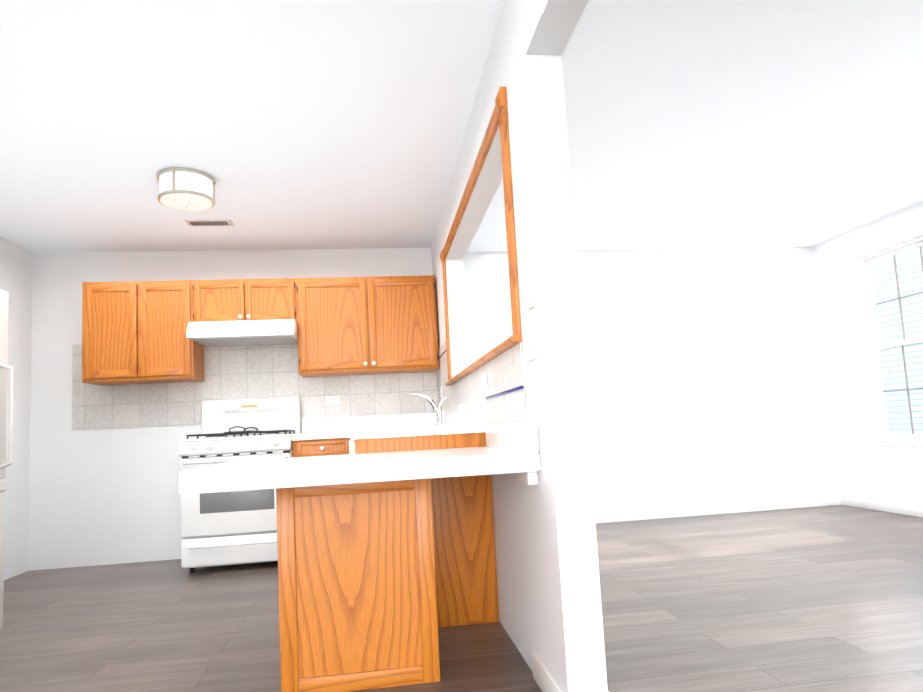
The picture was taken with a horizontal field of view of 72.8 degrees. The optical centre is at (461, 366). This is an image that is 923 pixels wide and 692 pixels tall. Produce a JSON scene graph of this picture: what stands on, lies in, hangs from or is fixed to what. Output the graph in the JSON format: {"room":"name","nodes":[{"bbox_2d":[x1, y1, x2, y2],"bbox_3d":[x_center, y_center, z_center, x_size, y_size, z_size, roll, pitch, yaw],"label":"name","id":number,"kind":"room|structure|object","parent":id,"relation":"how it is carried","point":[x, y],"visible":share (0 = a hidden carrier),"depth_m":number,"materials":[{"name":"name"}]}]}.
{"room":"kitchen","nodes":[
{"label":"kitchen","id":0,"kind":"room"},
{"bbox_2d":[0,236,32,579],"bbox_3d":[-2.896,-0.048,1.294,0.120,2.440,7.120,-2,-6,-8],"label":"wall","id":1,"kind":"structure","parent":0,"point":[15,272],"depth_m":4.65,"materials":[{"name":"white paint"}]},
{"bbox_2d":[28,248,437,570],"bbox_3d":[-1.821,0.265,5.080,3.270,2.440,0.120,-2,-6,-8],"label":"wall","id":2,"kind":"structure","parent":0,"point":[104,496],"depth_m":4.87,"materials":[{"name":"white paint"}]},
{"bbox_2d":[82,280,203,385],"bbox_3d":[-2.435,-0.256,4.818,0.780,0.750,0.320,-2,-6,-8],"label":"upper cabinet","id":3,"kind":"object","parent":2,"relation":"attached to","point":[133,332],"depth_m":4.67,"materials":[{"name":"brown wood"}]},
{"bbox_2d":[190,278,293,321],"bbox_3d":[-1.679,-0.488,4.945,0.768,0.345,0.320,-2,-6,-8],"label":"upper cabinet","id":4,"kind":"object","parent":2,"relation":"attached to","point":[225,299],"depth_m":4.79,"materials":[{"name":"brown wood"}]},
{"bbox_2d":[186,319,297,346],"bbox_3d":[-1.655,-0.257,4.836,0.762,0.134,0.493,-2,-6,-8],"label":"range hood","id":5,"kind":"object","parent":4,"relation":"attached to","point":[241,333],"visible":0.96,"depth_m":4.63,"materials":[{"name":"white metal"}]},
{"bbox_2d":[72,344,435,430],"bbox_3d":[-1.627,0.106,5.055,2.820,0.669,0.009,-2,-6,-8],"label":"tile backsplash","id":6,"kind":"structure","parent":2,"relation":"attached to","point":[252,371],"depth_m":5.04,"materials":[{"name":"beige tile"}]},
{"bbox_2d":[325,396,339,404],"bbox_3d":[-1.051,0.277,5.106,0.115,0.070,0.008,-2,-6,-8],"label":"outlet","id":7,"kind":"object","parent":6,"relation":"attached to","point":[332,400],"visible":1,"depth_m":5.10,"materials":[{"name":"white plastic"}]},
{"bbox_2d":[294,275,438,376],"bbox_3d":[-0.751,-0.323,5.053,1.086,0.750,0.320,-2,-6,-8],"label":"upper cabinet","id":8,"kind":"object","parent":2,"relation":"attached to","point":[379,324],"depth_m":4.90,"materials":[{"name":"brown wood"}]},
{"bbox_2d":[0,505,922,691],"bbox_3d":[0.602,1.091,1.785,7.090,0.100,7.390,-2,-6,-8],"label":"floor","id":9,"kind":"structure","parent":0,"point":[820,599],"depth_m":2.92,"materials":[{"name":"grey wood"}]},
{"bbox_2d":[0,289,13,628],"bbox_3d":[-2.538,0.436,2.681,0.794,1.710,0.762,-2,-6,-8],"label":"refrigerator","id":10,"kind":"object","parent":9,"relation":"on","point":[4,304],"visible":1,"depth_m":3.08,"materials":[{"name":"white metal"}]},
{"bbox_2d":[179,395,300,572],"bbox_3d":[-1.595,0.821,4.617,0.746,1.220,0.713,-2,-6,-8],"label":"stove","id":11,"kind":"object","parent":9,"relation":"on","point":[227,528],"visible":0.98,"depth_m":4.31,"materials":[{"name":"white metal"}]},
{"bbox_2d":[292,438,363,457],"bbox_3d":[-0.962,0.977,4.735,0.523,0.864,0.635,-2,-6,-8],"label":"base cabinet","id":12,"kind":"object","parent":9,"relation":"on","point":[333,446],"depth_m":4.45,"materials":[{"name":"brown wood"}]},
{"bbox_2d":[291,417,338,440],"bbox_3d":[-1.024,0.466,4.772,0.450,0.164,0.652,-2,-6,-8],"label":"countertop","id":13,"kind":"structure","parent":12,"relation":"on","point":[317,428],"depth_m":5.05,"materials":[{"name":"white"}]},
{"bbox_2d":[339,397,486,439],"bbox_3d":[-0.360,0.358,4.036,0.669,0.164,2.302,-2,-6,-8],"label":"countertop","id":14,"kind":"structure","parent":12,"relation":"on","point":[469,417],"depth_m":3.36,"materials":[{"name":"white"}]},
{"bbox_2d":[411,392,446,424],"bbox_3d":[-0.212,0.277,4.150,0.242,0.222,0.200,-2,-6,-8],"label":"faucet","id":15,"kind":"object","parent":14,"relation":"on","point":[433,405],"visible":0.69,"depth_m":4.14,"materials":[{"name":"silver metal"}]},
{"bbox_3d":[-0.341,0.478,4.055,0.526,0.179,0.876,-2,-6,-8],"label":"sink","id":16,"kind":"object","parent":14,"relation":"in","visible":0},
{"bbox_2d":[431,409,446,423],"bbox_3d":[-0.142,0.314,3.942,0.098,0.101,0.044,-2,-6,-8],"label":"soap dispenser","id":17,"kind":"object","parent":16,"relation":"on","point":[443,419],"visible":0.92,"depth_m":3.94,"materials":[{"name":"silver metal"}]},
{"bbox_2d":[349,434,445,453],"bbox_3d":[-0.272,0.793,3.224,0.560,0.866,0.652,-2,-6,-8],"label":"dishwasher","id":18,"kind":"object","parent":9,"relation":"on","point":[351,446],"visible":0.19,"depth_m":2.91,"materials":[{"name":"white metal"}]},
{"bbox_2d":[276,472,537,691],"bbox_3d":[-0.205,0.760,2.270,0.882,0.737,0.592,-2,-6,-8],"label":"support","id":19,"kind":"object","parent":9,"relation":"on","point":[357,590],"visible":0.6,"depth_m":2.23,"materials":[{"name":"brown wood"}]},
{"bbox_2d":[177,421,539,493],"bbox_3d":[-0.381,0.329,2.412,1.157,0.165,0.921,-2,-6,-8],"label":"countertop","id":20,"kind":"structure","parent":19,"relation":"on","point":[511,447],"depth_m":2.00,"materials":[{"name":"white"}]},
{"bbox_2d":[364,434,451,452],"bbox_3d":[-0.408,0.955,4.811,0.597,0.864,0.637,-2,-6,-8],"label":"base cabinet","id":21,"kind":"object","parent":9,"relation":"on","point":[411,443],"depth_m":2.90,"materials":[{"name":"brown wood"}]},
{"bbox_2d":[372,448,479,591],"bbox_3d":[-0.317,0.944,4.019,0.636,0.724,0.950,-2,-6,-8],"label":"base cabinet","id":22,"kind":"object","parent":9,"relation":"on","point":[464,556],"depth_m":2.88,"materials":[{"name":"brown wood"}]},
{"bbox_2d":[0,0,922,252],"bbox_3d":[0.467,-1.433,2.032,7.090,0.100,7.390,-2,-6,-8],"label":"ceiling","id":23,"kind":"structure","parent":0,"point":[343,124],"depth_m":3.16,"materials":[{"name":"white paint"}]},
{"bbox_2d":[157,167,215,210],"bbox_3d":[-1.616,-1.023,3.676,0.308,0.182,0.316,-2,-6,-8],"label":"flush-mount ceiling light","id":24,"kind":"object","parent":23,"relation":"attached to","point":[185,189],"visible":1,"depth_m":3.58,"materials":[{"name":"white glass"}]},
{"bbox_2d":[185,220,233,225],"bbox_3d":[-1.790,-1.020,4.458,0.310,0.008,0.120,-2,-6,-8],"label":"ceiling vent","id":25,"kind":"object","parent":23,"relation":"in","point":[209,222],"visible":1,"depth_m":4.44,"materials":[{"name":"white metal"}]},
{"bbox_2d":[431,0,607,691],"bbox_3d":[0.304,-0.156,1.937,0.140,2.440,7.270,-2,-6,-8],"label":"wall","id":26,"kind":"structure","parent":0,"point":[548,586],"depth_m":2.01,"materials":[{"name":"white paint"}]},
{"bbox_2d":[440,86,521,385],"bbox_3d":[0.093,-0.452,3.343,0.185,0.952,2.169,-2,-6,-8],"label":"frame","id":27,"kind":"object","parent":26,"relation":"attached to","point":[499,115],"visible":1,"depth_m":2.35,"materials":[{"name":"brown wood"}]},
{"bbox_2d":[436,341,526,423],"bbox_3d":[-0.001,-0.046,3.743,0.009,0.795,3.061,-2,-6,-8],"label":"tile backsplash","id":28,"kind":"structure","parent":26,"relation":"attached to","point":[504,396],"depth_m":2.71,"materials":[{"name":"beige tile"}]},
{"bbox_2d":[526,271,534,309],"bbox_3d":[0.228,-0.250,2.063,0.006,0.115,0.070,-2,-6,-8],"label":"switch plate","id":29,"kind":"object","parent":26,"relation":"attached to","point":[530,291],"visible":0.98,"depth_m":2.05,"materials":[{"name":"white plastic"}]},
{"bbox_2d":[526,323,537,361],"bbox_3d":[0.229,-0.079,2.070,0.016,0.115,0.115,-2,-6,-8],"label":"switch plate","id":30,"kind":"object","parent":26,"relation":"attached to","point":[531,341],"visible":1,"depth_m":2.06,"materials":[{"name":"white plastic"}]},
{"bbox_2d":[531,652,562,691],"bbox_3d":[0.298,1.036,2.020,0.042,0.088,0.417,-2,-6,-8],"label":"baseboard","id":31,"kind":"structure","parent":26,"relation":"attached to","point":[544,679],"depth_m":2.08,"materials":[{"name":"white"}]},
{"bbox_2d":[463,247,839,512],"bbox_3d":[1.727,0.138,5.725,3.700,2.440,0.120,-2,-6,-8],"label":"wall","id":32,"kind":"structure","parent":0,"point":[706,379],"depth_m":5.73,"materials":[{"name":"white paint"}]},
{"bbox_2d":[595,495,839,523],"bbox_3d":[1.719,1.303,5.535,3.540,0.088,0.012,-2,-6,-8],"label":"baseboard","id":33,"kind":"structure","parent":32,"relation":"attached to","point":[648,514],"depth_m":5.61,"materials":[{"name":"white"}]},
{"bbox_2d":[813,201,922,505],"bbox_3d":[3.991,-0.315,2.331,0.120,2.440,7.270,-2,-6,-8],"label":"wall","id":34,"kind":"structure","parent":0,"point":[867,468],"depth_m":5.56,"materials":[{"name":"white paint"}]},
{"bbox_2d":[839,495,922,516],"bbox_3d":[3.979,0.863,2.266,0.015,0.088,7.150,-2,-6,-8],"label":"baseboard","id":35,"kind":"structure","parent":34,"relation":"attached to","point":[893,507],"depth_m":5.30,"materials":[{"name":"white"}]},
{"bbox_2d":[853,231,922,446],"bbox_3d":[3.604,-0.199,4.980,0.093,1.659,0.944,-2,-6,-8],"label":"window","id":36,"kind":"structure","parent":34,"relation":"in","point":[868,304],"depth_m":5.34,"materials":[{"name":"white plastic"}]}
]}

